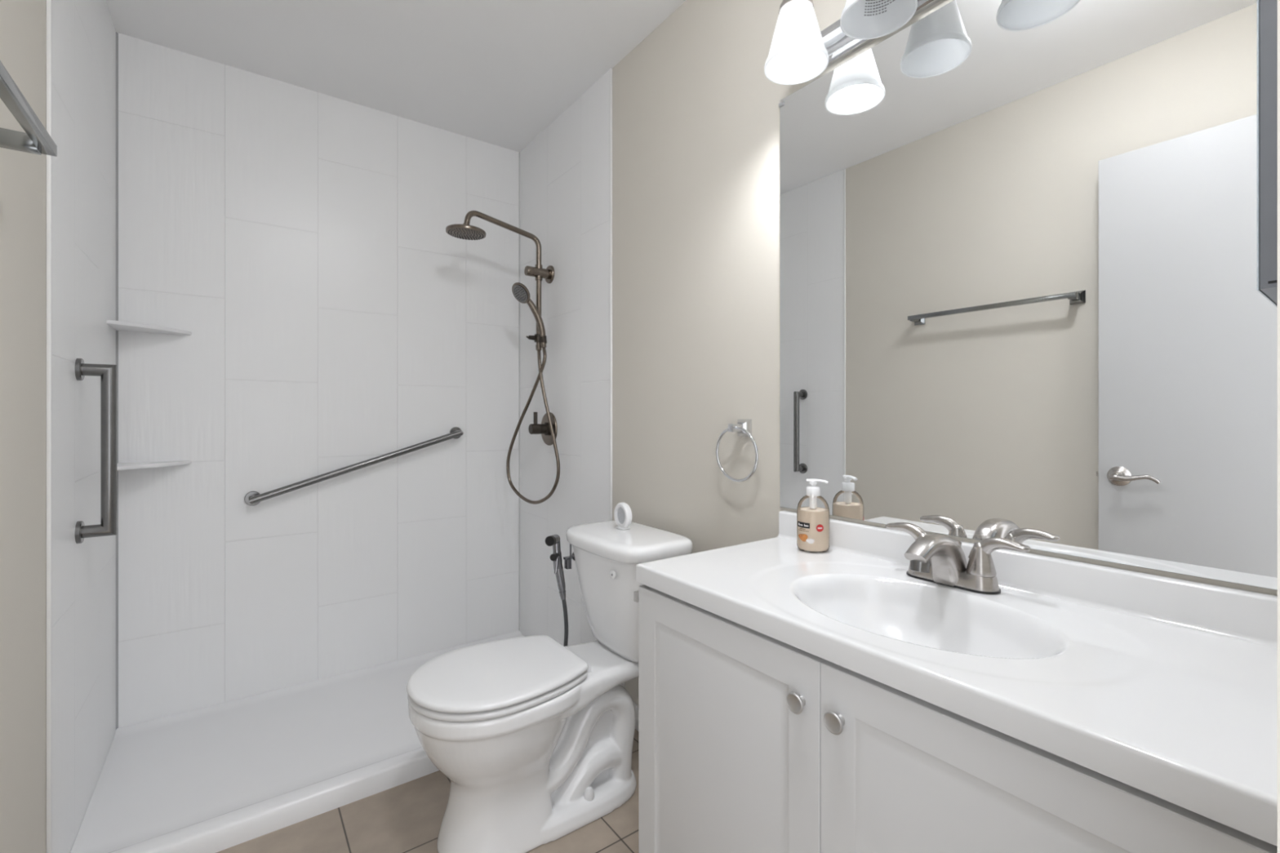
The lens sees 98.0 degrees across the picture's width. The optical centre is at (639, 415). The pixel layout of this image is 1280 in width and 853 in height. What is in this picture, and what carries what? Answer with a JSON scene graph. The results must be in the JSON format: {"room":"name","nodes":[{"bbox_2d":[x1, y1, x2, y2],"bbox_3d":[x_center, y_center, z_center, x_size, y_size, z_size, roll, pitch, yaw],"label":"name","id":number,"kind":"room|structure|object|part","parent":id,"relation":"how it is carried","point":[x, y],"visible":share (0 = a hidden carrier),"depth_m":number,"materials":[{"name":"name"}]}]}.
{"room":"bathroom","nodes":[
{"label":"bathroom","id":0,"kind":"room"},
{"bbox_2d":[0,0,45,852],"bbox_3d":[-1.088,-0.103,0.836,0.100,2.440,2.812,0,0,-36],"label":"wall","id":1,"kind":"structure","parent":0,"point":[22,22],"depth_m":1.09,"materials":[{"name":"beige paint"}]},
{"bbox_2d":[0,60,57,156],"bbox_3d":[-0.857,-0.458,0.679,0.087,0.049,0.666,0,0,-36],"label":"towel bar","id":2,"kind":"object","parent":1,"relation":"attached to","point":[36,140],"visible":1,"depth_m":0.88,"materials":[{"name":"silver metal"}]},
{"bbox_3d":[-1.039,-0.458,0.928,0.051,0.025,0.025,0,0,-36],"label":"post","id":3,"kind":"part","parent":2,"relation":"part of","materials":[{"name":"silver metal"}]},
{"bbox_2d":[45,0,52,852],"bbox_3d":[-1.310,-0.103,1.233,0.008,2.440,0.012,0,0,-36],"label":"trim","id":4,"kind":"structure","parent":1,"relation":"attached to","point":[48,2],"depth_m":1.23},
{"bbox_2d":[52,0,115,852],"bbox_3d":[-1.563,-0.113,1.578,0.005,2.420,0.843,0,0,-36],"label":"shower surround","id":5,"kind":"object","parent":1,"relation":"attached to","point":[84,33],"visible":0.89,"depth_m":1.49,"materials":[{"name":"white tile"}]},
{"bbox_2d":[75,358,116,543],"bbox_3d":[-1.436,0.092,1.472,0.076,0.483,0.058,0,0,-36],"label":"grab bar","id":6,"kind":"object","parent":5,"relation":"attached to","point":[107,372],"visible":1,"depth_m":1.47,"materials":[{"name":"metal"}]},
{"bbox_2d":[106,0,686,152],"bbox_3d":[-0.441,-1.373,1.307,1.700,0.100,2.812,0,0,-36],"label":"ceiling","id":7,"kind":"structure","parent":0,"point":[499,73],"depth_m":1.99,"materials":[{"name":"paint"}]},
{"bbox_2d":[215,728,638,852],"bbox_3d":[0.004,1.167,0.697,1.700,0.100,4.322,0,0,-36],"label":"floor","id":8,"kind":"structure","parent":0,"point":[406,817],"depth_m":1.50,"materials":[{"name":"tile"}]},
{"bbox_2d":[70,630,524,852],"bbox_3d":[-0.962,1.087,2.022,1.489,0.061,0.830,0,0,-36],"label":"shower pan","id":9,"kind":"object","parent":8,"relation":"on","point":[218,777],"visible":0.71,"depth_m":1.73,"materials":[{"name":"white plastic"}]},
{"bbox_2d":[406,520,693,852],"bbox_3d":[-0.252,0.743,1.595,0.781,0.754,0.422,0,0,-36],"label":"toilet","id":10,"kind":"object","parent":8,"relation":"on","point":[532,736],"visible":0.94,"depth_m":1.48,"materials":[{"name":"white ceramic"}]},
{"bbox_3d":[-0.389,0.707,1.495,0.438,0.018,0.370,0,0,-36],"label":"seat","id":11,"kind":"part","parent":10,"relation":"part of","materials":[{"name":"white plastic"}]},
{"bbox_3d":[-0.389,0.685,1.495,0.442,0.020,0.374,0,0,-36],"label":"lid","id":12,"kind":"part","parent":10,"relation":"part of","materials":[{"name":"white plastic"}]},
{"bbox_3d":[-0.269,0.919,1.582,0.731,0.403,0.370,0,0,-36],"label":"bowl","id":13,"kind":"part","parent":10,"relation":"part of","materials":[{"name":"white ceramic"}]},
{"bbox_2d":[545,534,574,646],"bbox_3d":[-0.185,0.665,1.942,0.334,0.536,0.071,0,0,-44],"label":"bidet sprayer","id":14,"kind":"object","parent":10,"relation":"attached to","point":[554,540],"visible":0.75,"depth_m":1.87,"materials":[{"name":"grey metal"}]},
{"bbox_3d":[-0.044,0.571,1.746,0.245,0.314,0.386,0,0,-36],"label":"tank","id":15,"kind":"part","parent":10,"relation":"part of","materials":[{"name":"white ceramic"}]},
{"bbox_2d":[613,502,631,529],"bbox_3d":[-0.055,0.323,1.794,0.032,0.084,0.080,0,0,-36],"label":"air freshener","id":16,"kind":"object","parent":10,"relation":"on","point":[622,512],"visible":1,"depth_m":1.78,"materials":[{"name":"white plastic"}]},
{"bbox_3d":[-0.047,0.389,1.744,0.273,0.046,0.420,0,0,-36],"label":"tank lid","id":17,"kind":"part","parent":10,"relation":"part of","materials":[{"name":"white ceramic"}]},
{"bbox_2d":[633,584,1277,852],"bbox_3d":[0.448,0.734,0.942,0.492,0.766,0.933,0,0,-36],"label":"vanity cabinet","id":18,"kind":"object","parent":8,"relation":"on","point":[750,740],"visible":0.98,"depth_m":0.80,"materials":[{"name":"wood"}]},
{"bbox_3d":[0.136,0.691,0.997,0.018,0.662,0.450,0,0,-36],"label":"door","id":19,"kind":"part","parent":18,"relation":"part of","materials":[{"name":"white wood"}]},
{"bbox_3d":[0.235,0.428,0.831,0.018,0.030,0.030,0,0,-36],"label":"knob","id":20,"kind":"part","parent":18,"relation":"part of","materials":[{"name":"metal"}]},
{"bbox_3d":[0.274,0.428,0.777,0.018,0.030,0.030,0,0,-36],"label":"knob","id":21,"kind":"part","parent":18,"relation":"part of","materials":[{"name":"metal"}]},
{"bbox_2d":[635,511,1277,846],"bbox_3d":[0.456,0.343,0.942,0.478,0.187,0.923,0,0,-36],"label":"vanity countertop","id":22,"kind":"structure","parent":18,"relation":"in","point":[1163,687],"depth_m":0.77,"materials":[{"name":"white stone"}]},
{"bbox_2d":[796,479,829,552],"bbox_3d":[0.403,0.230,1.294,0.074,0.165,0.073,0,0,-36],"label":"soap bottle","id":23,"kind":"object","parent":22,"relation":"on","point":[812,521],"visible":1,"depth_m":1.27,"materials":[{"name":"white plastic"}]},
{"bbox_2d":[798,533,807,542],"bbox_3d":[0.373,0.280,1.275,0.003,0.017,0.027,0,0,-33],"label":"picture","id":24,"kind":"object","parent":23,"relation":"on","point":[802,537],"depth_m":1.27},
{"bbox_2d":[805,538,814,543],"bbox_3d":[0.386,0.285,1.262,0.018,0.011,0.001,0,0,27],"label":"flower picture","id":25,"kind":"object","parent":23,"relation":"attached to","point":[807,540],"depth_m":1.26},
{"bbox_2d":[885,522,1030,594],"bbox_3d":[0.542,0.264,1.014,0.170,0.098,0.255,0,0,-36],"label":"faucet","id":26,"kind":"object","parent":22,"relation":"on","point":[938,558],"visible":1,"depth_m":0.99,"materials":[{"name":"silver metal"}]},
{"bbox_3d":[0.539,0.250,1.108,0.047,0.070,0.100,0,0,-36],"label":"handle","id":27,"kind":"part","parent":26,"relation":"part of","materials":[{"name":"silver metal"}]},
{"bbox_3d":[0.540,0.264,1.012,0.164,0.094,0.061,0,0,-36],"label":"spout","id":28,"kind":"part","parent":26,"relation":"part of","materials":[{"name":"silver metal"}]},
{"bbox_3d":[0.585,0.298,1.045,0.057,0.028,0.160,0,0,-36],"label":"plate","id":29,"kind":"part","parent":26,"relation":"part of","materials":[{"name":"silver metal"}]},
{"bbox_3d":[0.631,0.250,0.982,0.047,0.070,0.100,0,0,-36],"label":"handle","id":30,"kind":"part","parent":26,"relation":"part of","materials":[{"name":"silver metal"}]},
{"bbox_3d":[0.406,0.691,0.626,0.018,0.662,0.464,0,0,-36],"label":"door","id":31,"kind":"part","parent":18,"relation":"part of","materials":[{"name":"white wood"}]},
{"bbox_2d":[612,0,1277,705],"bbox_3d":[0.205,-0.103,1.778,0.100,2.440,2.812,0,0,-36],"label":"wall","id":32,"kind":"structure","parent":0,"point":[696,111],"depth_m":1.72,"materials":[{"name":"beige paint"}]},
{"bbox_2d":[520,70,608,645],"bbox_3d":[-0.358,-0.113,2.463,0.005,2.420,0.831,0,0,-36],"label":"shower surround","id":33,"kind":"object","parent":32,"relation":"attached to","point":[564,170],"visible":0.79,"depth_m":2.40,"materials":[{"name":"white tile"}]},
{"bbox_2d":[445,210,554,351],"bbox_3d":[-0.595,-0.572,2.388,0.466,0.563,0.160,0,0,-36],"label":"shower column","id":34,"kind":"structure","parent":33,"relation":"attached to","point":[464,231],"depth_m":2.44,"materials":[{"name":"brown metal"}]},
{"bbox_2d":[506,282,559,504],"bbox_3d":[-0.514,-0.088,2.464,0.365,0.972,0.134,0,0,37],"label":"shower","id":35,"kind":"object","parent":34,"relation":"attached to","point":[522,294],"visible":0.99,"depth_m":2.45,"materials":[{"name":"brown metal"}]},
{"bbox_3d":[-0.461,-0.409,2.454,0.096,0.218,0.029,0,0,-21],"label":"handle","id":36,"kind":"part","parent":35,"relation":"part of","materials":[{"name":"brown metal"}]},
{"bbox_2d":[528,412,557,445],"bbox_3d":[-0.450,0.061,2.504,0.094,0.152,0.152,0,0,-36],"label":"shower valve","id":37,"kind":"object","parent":33,"relation":"attached to","point":[543,428],"visible":0.92,"depth_m":2.49,"materials":[{"name":"brown metal"}]},
{"bbox_3d":[-0.468,0.015,2.491,0.017,0.061,0.017,0,0,-36],"label":"lever","id":38,"kind":"part","parent":37,"relation":"part of","materials":[{"name":"brown metal"}]},
{"bbox_3d":[-0.453,0.061,2.502,0.086,0.060,0.060,0,0,-36],"label":"valve knob","id":39,"kind":"part","parent":37,"relation":"part of","materials":[{"name":"brown metal"}]},
{"bbox_3d":[-0.415,0.061,2.529,0.009,0.152,0.152,0,0,-36],"label":"plate","id":40,"kind":"part","parent":37,"relation":"part of","materials":[{"name":"brown metal"}]},
{"bbox_2d":[608,67,612,520],"bbox_3d":[-0.111,-0.103,2.121,0.008,2.440,0.012,0,0,-36],"label":"trim","id":41,"kind":"structure","parent":32,"relation":"attached to","point":[611,68],"depth_m":2.12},
{"bbox_2d":[633,702,638,730],"bbox_3d":[0.132,1.075,1.784,0.012,0.085,0.819,0,0,-36],"label":"baseboard","id":42,"kind":"structure","parent":32,"relation":"attached to","point":[636,705],"depth_m":1.97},
{"bbox_2d":[715,418,758,482],"bbox_3d":[0.276,0.098,1.545,0.060,0.174,0.159,0,0,-36],"label":"towel ring","id":43,"kind":"object","parent":32,"relation":"attached to","point":[743,427],"visible":1,"depth_m":1.54,"materials":[{"name":"silver metal"}]},
{"bbox_3d":[0.266,0.035,1.544,0.042,0.022,0.019,0,0,-36],"label":"post","id":44,"kind":"part","parent":43,"relation":"part of","materials":[{"name":"silver metal"}]},
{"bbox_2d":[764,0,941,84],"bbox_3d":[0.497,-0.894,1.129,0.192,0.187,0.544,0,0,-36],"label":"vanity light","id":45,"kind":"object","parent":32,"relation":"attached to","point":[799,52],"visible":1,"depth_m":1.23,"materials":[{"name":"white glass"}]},
{"bbox_3d":[0.358,-0.874,1.277,0.058,0.109,0.058,0,0,-36],"label":"bulb","id":46,"kind":"part","parent":45,"relation":"part of","materials":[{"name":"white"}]},
{"bbox_3d":[0.358,-0.871,1.277,0.142,0.141,0.142,0,0,-36],"label":"lamp shade","id":47,"kind":"part","parent":45,"relation":"part of","materials":[{"name":"white glass"}]},
{"bbox_3d":[0.477,-0.871,1.114,0.142,0.141,0.142,0,0,-36],"label":"lamp shade","id":48,"kind":"part","parent":45,"relation":"part of","materials":[{"name":"white glass"}]},
{"bbox_2d":[864,0,895,16],"bbox_3d":[0.499,-0.862,1.154,0.063,0.044,0.019,0,0,30],"label":"print","id":49,"kind":"object","parent":45,"relation":"attached to","point":[872,7],"depth_m":1.16,"materials":[{"name":"grey"}]},
{"bbox_2d":[777,511,1277,648],"bbox_3d":[0.637,0.281,1.073,0.032,0.065,0.921,0,0,-36],"label":"backsplash","id":50,"kind":"structure","parent":32,"relation":"attached to","point":[1246,615],"depth_m":0.89,"materials":[{"name":"white stone"}]},
{"bbox_2d":[778,0,1277,590],"bbox_3d":[0.642,-0.293,1.086,0.009,1.067,0.932,0,0,-36],"label":"wall mirror","id":51,"kind":"object","parent":32,"relation":"attached to","point":[1021,302],"visible":1,"depth_m":0.99,"materials":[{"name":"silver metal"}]},
{"bbox_2d":[1257,0,1277,307],"bbox_3d":[0.754,-0.477,0.620,0.350,0.713,0.054,0,0,-36],"label":"medicine cabinet","id":52,"kind":"object","parent":32,"relation":"attached to","point":[1267,10],"visible":0.9,"depth_m":0.53,"materials":[{"name":"grey metal"}]},
{"bbox_2d":[1277,0,1279,852],"bbox_3d":[0.351,-0.103,0.219,1.500,2.440,0.120,0,0,-36],"label":"wall","id":53,"kind":"structure","parent":0,"point":[1278,1],"depth_m":0.23,"materials":[{"name":"beige paint"}]},
{"bbox_3d":[-1.240,-0.103,2.403,1.500,2.440,0.100,0,0,-36],"label":"wall","id":54,"kind":"structure","parent":0,"visible":0},
{"bbox_2d":[115,32,118,728],"bbox_3d":[-1.805,-0.116,1.919,0.006,2.410,0.006,0,0,-36],"label":"trim","id":55,"kind":"structure","parent":54,"relation":"attached to","point":[117,33],"depth_m":1.92,"materials":[{"name":"white plastic"}]},
{"bbox_2d":[117,32,519,728],"bbox_3d":[-1.209,-0.113,2.360,1.490,2.420,0.005,0,0,-36],"label":"shower surround","id":56,"kind":"object","parent":54,"relation":"attached to","point":[304,248],"visible":0.93,"depth_m":2.25,"materials":[{"name":"white tile"}]},
{"bbox_2d":[106,320,191,335],"bbox_3d":[-1.676,-0.300,1.910,0.204,0.014,0.172,0,0,-36],"label":"corner shelf","id":57,"kind":"object","parent":56,"relation":"attached to","point":[116,325],"visible":1,"depth_m":1.89,"materials":[{"name":"white plastic"}]},
{"bbox_2d":[116,460,191,470],"bbox_3d":[-1.676,0.172,1.910,0.204,0.014,0.172,0,0,-36],"label":"corner shelf","id":58,"kind":"object","parent":56,"relation":"attached to","point":[138,465],"visible":0.88,"depth_m":1.90,"materials":[{"name":"white plastic"}]},
{"bbox_2d":[244,426,463,505],"bbox_3d":[-1.159,0.201,2.349,0.835,0.293,0.072,0,0,-36],"label":"grab bar","id":59,"kind":"object","parent":56,"relation":"attached to","point":[251,498],"visible":1,"depth_m":2.28,"materials":[{"name":"metal"}]},
{"bbox_2d":[518,152,519,631],"bbox_3d":[-0.606,-0.116,2.793,0.006,2.410,0.006,0,0,-36],"label":"trim","id":60,"kind":"structure","parent":54,"relation":"attached to","point":[518,153],"depth_m":2.79,"materials":[{"name":"white plastic"}]}
]}

